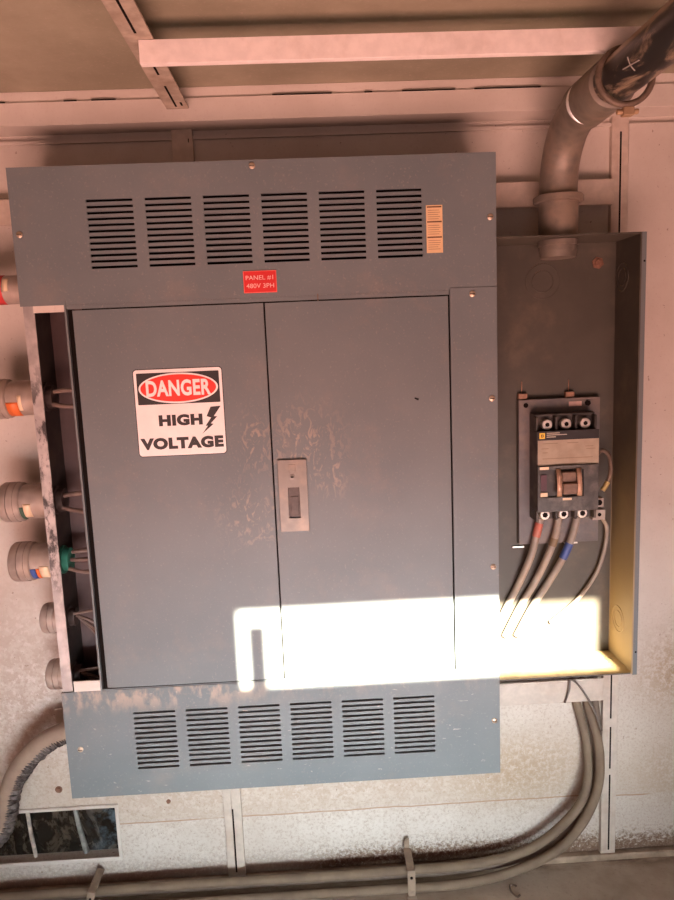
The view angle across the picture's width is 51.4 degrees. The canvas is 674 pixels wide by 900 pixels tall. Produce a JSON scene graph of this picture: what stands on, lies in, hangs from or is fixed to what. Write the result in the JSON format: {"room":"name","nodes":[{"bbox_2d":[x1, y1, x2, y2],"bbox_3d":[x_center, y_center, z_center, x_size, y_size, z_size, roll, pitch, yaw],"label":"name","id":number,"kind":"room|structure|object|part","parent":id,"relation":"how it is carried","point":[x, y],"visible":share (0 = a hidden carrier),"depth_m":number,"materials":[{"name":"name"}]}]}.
{"room":"electrical room","nodes":[
{"label":"electrical room","id":0,"kind":"room"},
{"bbox_2d":[0,116,673,888],"bbox_3d":[0.050,0.126,1.495,2.700,1.714,0.050,-3,8,-2],"label":"wall","id":1,"kind":"structure","parent":0,"point":[539,780],"depth_m":1.55,"materials":[{"name":"white paint"}]},
{"bbox_2d":[55,786,61,792],"bbox_3d":[-0.610,0.745,1.532,0.016,0.016,0.006,-3,8,-2],"label":"bolt","id":2,"kind":"object","parent":1,"relation":"attached to","point":[58,789],"visible":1,"depth_m":1.53,"materials":[{"name":"grey metal"}]},
{"bbox_2d":[0,804,122,867],"bbox_3d":[-0.684,0.854,1.561,0.408,0.136,0.038,-3,8,-2],"label":"window","id":3,"kind":"structure","parent":1,"relation":"in","point":[86,828],"depth_m":1.57,"materials":[{"name":"glass"}]},
{"bbox_2d":[171,129,194,161],"bbox_3d":[-0.295,-0.555,1.351,0.040,0.118,0.013,-3,8,-2],"label":"channel","id":4,"kind":"object","parent":1,"relation":"attached to","point":[182,140],"visible":0.48,"depth_m":1.34,"materials":[{"name":"beige paint"}]},
{"bbox_2d":[222,788,245,875],"bbox_3d":[-0.231,0.777,1.548,0.038,0.394,0.012,-3,8,-2],"label":"channel","id":5,"kind":"object","parent":1,"relation":"attached to","point":[232,803],"visible":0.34,"depth_m":1.55,"materials":[{"name":"beige paint"}]},
{"bbox_2d":[6,152,499,798],"bbox_3d":[-0.123,0.072,1.361,0.850,1.184,0.136,-3,8,-2],"label":"electrical panel","id":6,"kind":"object","parent":1,"relation":"attached to","point":[314,599],"visible":1,"depth_m":1.30,"materials":[{"name":"grey paint"}]},
{"bbox_2d":[0,275,19,304],"bbox_3d":[-0.613,-0.295,1.294,0.143,0.060,0.060,-3,8,-2],"label":"hub","id":7,"kind":"object","parent":6,"relation":"attached to","point":[9,294],"visible":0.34,"depth_m":1.27,"materials":[{"name":"grey metal"}]},
{"bbox_2d":[0,379,58,418],"bbox_3d":[-0.594,-0.098,1.323,0.123,0.076,0.076,-3,8,-2],"label":"hub","id":8,"kind":"object","parent":6,"relation":"attached to","point":[15,396],"visible":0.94,"depth_m":1.30,"materials":[{"name":"grey metal"}]},
{"bbox_2d":[53,388,71,393],"bbox_3d":[-0.498,-0.112,1.315,0.072,0.011,0.012,-2,8,1],"label":"wire","id":9,"kind":"object","parent":8,"relation":"attached to","point":[59,390],"visible":0.46,"depth_m":1.31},
{"bbox_2d":[0,722,65,847],"bbox_3d":[-0.654,0.701,1.438,0.274,0.297,0.040,-3,8,-2],"label":"conduit","id":10,"kind":"object","parent":6,"relation":"attached to","point":[36,750],"visible":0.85,"depth_m":1.42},
{"bbox_2d":[0,482,68,521],"bbox_3d":[-0.584,0.099,1.353,0.118,0.078,0.078,-3,8,-2],"label":"hub","id":11,"kind":"object","parent":6,"relation":"attached to","point":[19,501],"visible":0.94,"depth_m":1.32,"materials":[{"name":"grey metal"}]},
{"bbox_2d":[63,491,81,497],"bbox_3d":[-0.490,0.083,1.344,0.073,0.015,0.012,-2,8,1],"label":"wire","id":12,"kind":"object","parent":11,"relation":"attached to","point":[75,493],"visible":0.48,"depth_m":1.34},
{"bbox_2d":[62,505,83,513],"bbox_3d":[-0.488,0.115,1.337,0.073,0.020,0.012,-2,8,1],"label":"wire","id":13,"kind":"object","parent":11,"relation":"attached to","point":[66,508],"visible":0.49,"depth_m":1.33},
{"bbox_2d":[7,541,74,581],"bbox_3d":[-0.576,0.216,1.370,0.111,0.078,0.078,-3,8,-2],"label":"hub","id":14,"kind":"object","parent":6,"relation":"attached to","point":[26,560],"visible":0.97,"depth_m":1.34,"materials":[{"name":"grey metal"}]},
{"bbox_2d":[68,567,88,573],"bbox_3d":[-0.483,0.233,1.354,0.073,0.016,0.011,-2,8,1],"label":"wire","id":15,"kind":"object","parent":14,"relation":"attached to","point":[72,569],"visible":0.57,"depth_m":1.35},
{"bbox_2d":[70,557,87,561],"bbox_3d":[-0.484,0.212,1.363,0.072,0.010,0.011,-2,8,1],"label":"wire","id":16,"kind":"object","parent":14,"relation":"attached to","point":[83,559],"visible":0.46,"depth_m":1.36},
{"bbox_2d":[71,548,86,553],"bbox_3d":[-0.485,0.197,1.373,0.072,0.013,0.011,-2,8,1],"label":"wire","id":17,"kind":"object","parent":14,"relation":"attached to","point":[81,550],"visible":0.41,"depth_m":1.37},
{"bbox_2d":[39,602,79,633],"bbox_3d":[-0.548,0.332,1.388,0.065,0.060,0.060,-3,8,-2],"label":"hub","id":18,"kind":"object","parent":6,"relation":"attached to","point":[47,622],"visible":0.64,"depth_m":1.37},
{"bbox_2d":[73,609,92,614],"bbox_3d":[-0.480,0.314,1.366,0.072,0.017,0.009,-2,8,1],"label":"wire","id":19,"kind":"object","parent":18,"relation":"attached to","point":[87,610],"visible":0.54,"depth_m":1.36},
{"bbox_2d":[76,615,93,622],"bbox_3d":[-0.479,0.340,1.382,0.073,0.034,0.009,-2,8,1],"label":"wire","id":20,"kind":"object","parent":18,"relation":"attached to","point":[78,616],"visible":0.49,"depth_m":1.38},
{"bbox_2d":[78,618,94,629],"bbox_3d":[-0.478,0.360,1.397,0.074,0.062,0.009,-2,8,1],"label":"wire","id":21,"kind":"object","parent":18,"relation":"attached to","point":[83,620],"visible":0.44,"depth_m":1.39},
{"bbox_2d":[82,621,94,634],"bbox_3d":[-0.478,0.379,1.412,0.075,0.087,0.009,-2,8,1],"label":"wire","id":22,"kind":"object","parent":18,"relation":"attached to","point":[89,627],"visible":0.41,"depth_m":1.41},
{"bbox_2d":[52,402,73,408],"bbox_3d":[-0.496,-0.084,1.307,0.073,0.014,0.012,-2,8,1],"label":"wire","id":23,"kind":"object","parent":6,"relation":"in","point":[54,404],"visible":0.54,"depth_m":1.30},
{"bbox_2d":[45,658,84,689],"bbox_3d":[-0.543,0.448,1.405,0.066,0.060,0.060,-3,8,-2],"label":"hub","id":24,"kind":"object","parent":6,"relation":"attached to","point":[53,680],"visible":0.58,"depth_m":1.38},
{"bbox_2d":[79,666,97,671],"bbox_3d":[-0.475,0.432,1.383,0.072,0.015,0.009,-2,8,1],"label":"wire","id":25,"kind":"object","parent":24,"relation":"attached to","point":[96,667],"visible":0.5,"depth_m":1.38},
{"bbox_2d":[81,672,98,678],"bbox_3d":[-0.474,0.455,1.399,0.073,0.027,0.009,-2,8,1],"label":"wire","id":26,"kind":"object","parent":24,"relation":"attached to","point":[82,673],"visible":0.48,"depth_m":1.40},
{"bbox_2d":[84,675,96,679],"bbox_3d":[-0.474,0.473,1.414,0.074,0.046,0.009,-2,8,1],"label":"wire","id":27,"kind":"object","parent":24,"relation":"attached to","point":[86,676],"visible":0.35,"depth_m":1.41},
{"bbox_3d":[-0.286,0.097,1.299,0.338,0.713,0.004,-3,8,-2],"label":"door","id":28,"kind":"part","parent":6,"relation":"part of","materials":[{"name":"grey paint"}]},
{"bbox_2d":[132,366,226,456],"bbox_3d":[-0.285,-0.069,1.271,0.161,0.160,0.003,-3,8,-2],"label":"warning sign","id":29,"kind":"object","parent":6,"relation":"attached to","point":[179,411],"visible":1,"depth_m":1.27,"materials":[{"name":"white plastic"}]},
{"bbox_3d":[-0.127,0.085,1.319,0.687,0.743,0.033,-3,8,-2],"label":"door frame","id":30,"kind":"part","parent":6,"relation":"part of","materials":[{"name":"grey paint"}]},
{"bbox_2d":[243,270,276,292],"bbox_3d":[-0.137,-0.299,1.246,0.059,0.038,0.002,-3,8,-2],"label":"name plate","id":31,"kind":"object","parent":6,"relation":"on","point":[264,281],"visible":1,"depth_m":1.25,"materials":[{"name":"red plastic"}]},
{"bbox_3d":[-0.081,0.085,1.300,0.054,0.136,0.005,-3,8,-2],"label":"latch plate","id":32,"kind":"part","parent":6,"relation":"part of","materials":[{"name":"silver metal"}]},
{"bbox_3d":[-0.079,0.098,1.303,0.021,0.058,0.003,-3,8,-2],"label":"handle","id":33,"kind":"part","parent":6,"relation":"part of","materials":[{"name":"silver metal"}]},
{"bbox_3d":[0.050,0.082,1.310,0.330,0.713,0.004,-3,8,-2],"label":"door","id":34,"kind":"part","parent":6,"relation":"part of","materials":[{"name":"grey paint"}]},
{"bbox_2d":[426,205,442,252],"bbox_3d":[0.173,-0.393,1.244,0.029,0.082,0.001,-3,8,-2],"label":"paper label","id":35,"kind":"object","parent":6,"relation":"attached to","point":[434,223],"visible":1,"depth_m":1.24,"materials":[{"name":"paper"}]},
{"bbox_2d":[0,123,610,145],"bbox_3d":[-0.395,-0.595,1.344,1.868,0.006,0.007,-3,8,-2],"label":"trim","id":36,"kind":"structure","parent":1,"relation":"attached to","point":[525,127],"depth_m":1.35,"materials":[{"name":"white paint"}]},
{"bbox_2d":[0,179,613,225],"bbox_3d":[-0.389,-0.465,1.348,1.868,0.048,0.012,-3,8,-2],"label":"channel","id":37,"kind":"object","parent":1,"relation":"attached to","point":[509,195],"visible":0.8,"depth_m":1.37,"materials":[{"name":"beige paint"}]},
{"bbox_2d":[54,678,602,723],"bbox_3d":[-0.009,0.548,1.507,1.180,0.052,0.004,-3,8,-2],"label":"channel","id":38,"kind":"object","parent":1,"relation":"attached to","point":[553,691],"visible":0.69,"depth_m":1.52,"materials":[{"name":"beige paint"}]},
{"bbox_2d":[564,679,602,730],"bbox_3d":[0.535,0.554,1.514,0.084,0.124,0.018,-2,8,2],"label":"wire","id":39,"kind":"object","parent":38,"relation":"hanging from","point":[570,680],"visible":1,"depth_m":1.51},
{"bbox_2d":[0,73,673,136],"bbox_3d":[0.020,-0.654,1.323,2.700,0.060,0.062,-3,8,-2],"label":"trim","id":40,"kind":"structure","parent":1,"relation":"attached to","point":[42,113],"depth_m":1.30,"materials":[{"name":"white paint"}]},
{"bbox_2d":[0,845,673,891],"bbox_3d":[0.085,0.950,1.583,2.700,0.016,0.016,-3,8,-2],"label":"baseboard","id":41,"kind":"structure","parent":1,"relation":"attached to","point":[660,851],"depth_m":1.59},
{"bbox_2d":[496,231,646,680],"bbox_3d":[0.442,0.024,1.391,0.280,0.860,0.108,-3,8,-2],"label":"enclosure","id":42,"kind":"object","parent":1,"relation":"attached to","point":[580,320],"visible":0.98,"depth_m":1.41,"materials":[{"name":"paint"}]},
{"bbox_2d":[512,380,612,547],"bbox_3d":[0.458,0.035,1.402,0.192,0.346,0.082,-3,8,-2],"label":"circuit breaker","id":43,"kind":"object","parent":42,"relation":"attached to","point":[558,451],"visible":1,"depth_m":1.39,"materials":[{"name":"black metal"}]},
{"bbox_2d":[499,519,543,629],"bbox_3d":[0.374,0.269,1.461,0.110,0.262,0.024,-1,9,10],"label":"power cable","id":44,"kind":"object","parent":43,"relation":"attached to","point":[538,526],"visible":0.9,"depth_m":1.45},
{"bbox_2d":[502,518,561,637],"bbox_3d":[0.406,0.268,1.462,0.123,0.262,0.024,-1,8,8],"label":"power cable","id":45,"kind":"object","parent":43,"relation":"attached to","point":[553,541],"visible":0.98,"depth_m":1.46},
{"bbox_2d":[514,517,579,637],"bbox_3d":[0.437,0.266,1.463,0.136,0.262,0.024,-1,8,8],"label":"power cable","id":46,"kind":"object","parent":43,"relation":"attached to","point":[568,545],"visible":0.99,"depth_m":1.46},
{"bbox_2d":[547,432,566,437],"bbox_3d":[0.430,-0.030,1.371,0.040,0.009,0.001,-3,8,-2],"label":"print","id":47,"kind":"object","parent":43,"relation":"attached to","point":[549,434],"depth_m":1.37},
{"bbox_2d":[545,442,592,458],"bbox_3d":[0.455,0.001,1.376,0.107,0.031,0.001,-3,8,-2],"label":"label","id":48,"kind":"object","parent":43,"relation":"on","point":[553,450],"depth_m":1.38,"materials":[{"name":"white paper"}]},
{"bbox_2d":[549,520,608,623],"bbox_3d":[0.507,0.253,1.463,0.123,0.232,0.023,-3,8,-2],"label":"ground wire","id":49,"kind":"object","parent":43,"relation":"attached to","point":[606,536],"visible":0.98,"depth_m":1.47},
{"bbox_2d":[533,61,633,259],"bbox_3d":[0.418,-0.485,1.212,0.089,0.274,0.291,-3,8,-2],"label":"conduit elbow","id":50,"kind":"object","parent":42,"relation":"attached to","point":[580,110],"visible":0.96,"depth_m":1.27,"materials":[{"name":"metal"}]},
{"bbox_2d":[593,0,673,102],"bbox_3d":[0.426,-0.461,0.351,0.066,0.100,1.422,-2,8,0],"label":"conduit pipe","id":51,"kind":"object","parent":50,"relation":"attached to","point":[649,51],"visible":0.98,"depth_m":0.92,"materials":[{"name":"grey metal"}]},
{"bbox_2d":[595,44,655,116],"bbox_3d":[0.419,-0.538,1.017,0.088,0.099,0.015,-3,8,-2],"label":"hanger","id":52,"kind":"object","parent":51,"relation":"hanging from","point":[627,109],"visible":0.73,"depth_m":1.01,"materials":[{"name":"metal"}]},
{"bbox_2d":[599,116,628,853],"bbox_3d":[0.585,0.141,1.486,0.033,1.604,0.013,-3,8,-2],"label":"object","id":53,"kind":"object","parent":1,"relation":"attached to","point":[619,128],"visible":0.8,"depth_m":1.54,"materials":[{"name":"beige paint"}]},
{"bbox_2d":[615,121,673,848],"bbox_3d":[1.001,0.117,1.501,0.800,1.573,0.008,-3,8,-2],"label":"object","id":54,"kind":"structure","parent":1,"relation":"attached to","point":[645,715],"depth_m":1.50,"materials":[{"name":"white paint"}]},
{"bbox_2d":[0,0,673,92],"bbox_3d":[0.050,-0.581,0.481,2.800,0.040,1.850,-3,8,-2],"label":"ceiling","id":55,"kind":"structure","parent":0,"point":[46,45],"depth_m":1.07,"materials":[{"name":"white paint"}]},
{"bbox_2d":[101,0,188,108],"bbox_3d":[-0.262,-0.526,0.472,0.040,0.040,1.638,-3,8,-2],"label":"rail","id":56,"kind":"object","parent":55,"relation":"attached to","point":[126,14],"visible":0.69,"depth_m":0.99,"materials":[{"name":"white metal"}]},
{"bbox_2d":[138,26,640,66],"bbox_3d":[0.124,-0.588,1.026,0.816,0.032,0.033,-3,8,-2],"label":"ceiling beam","id":57,"kind":"structure","parent":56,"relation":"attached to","point":[595,40],"depth_m":1.01,"materials":[{"name":"metal"}]},
{"bbox_2d":[71,856,673,899],"bbox_3d":[0.119,1.108,0.731,2.800,0.050,1.850,-3,8,-2],"label":"floor","id":58,"kind":"structure","parent":0,"point":[652,878],"depth_m":1.54,"materials":[{"name":"grey concrete"}]},
{"bbox_2d":[86,868,104,899],"bbox_3d":[-0.528,0.965,1.504,0.034,0.065,0.102,-3,8,-2],"label":"clip","id":59,"kind":"object","parent":58,"relation":"on","point":[99,872],"visible":1,"depth_m":1.50,"materials":[{"name":"grey metal"}]},
{"bbox_2d":[0,678,592,899],"bbox_3d":[-0.127,0.743,1.506,1.390,0.416,0.054,-3,8,-4],"label":"cable","id":60,"kind":"object","parent":58,"relation":"on","point":[571,815],"visible":0.91,"depth_m":1.52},
{"bbox_2d":[45,677,600,899],"bbox_3d":[-0.116,0.747,1.530,1.413,0.432,0.046,-3,8,-2],"label":"cable","id":61,"kind":"object","parent":58,"relation":"on","point":[562,835],"visible":0.41,"depth_m":1.54,"materials":[{"name":"grey plastic"}]},
{"bbox_2d":[149,677,604,899],"bbox_3d":[-0.117,0.756,1.491,1.410,0.442,0.068,-3,8,-4],"label":"cable","id":62,"kind":"object","parent":58,"relation":"on","point":[582,822],"visible":0.95,"depth_m":1.52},
{"bbox_2d":[403,838,416,899],"bbox_3d":[0.160,0.921,1.526,0.020,0.085,0.106,-3,8,-2],"label":"clip","id":63,"kind":"object","parent":58,"relation":"on","point":[407,851],"visible":1,"depth_m":1.51,"materials":[{"name":"grey metal"}]},
{"bbox_2d":[509,884,520,897],"bbox_3d":[0.384,0.954,1.515,0.020,0.004,0.039,-3,8,-2],"label":"wire","id":64,"kind":"object","parent":58,"relation":"on","point":[510,885],"visible":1,"depth_m":1.51,"materials":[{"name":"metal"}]}
]}

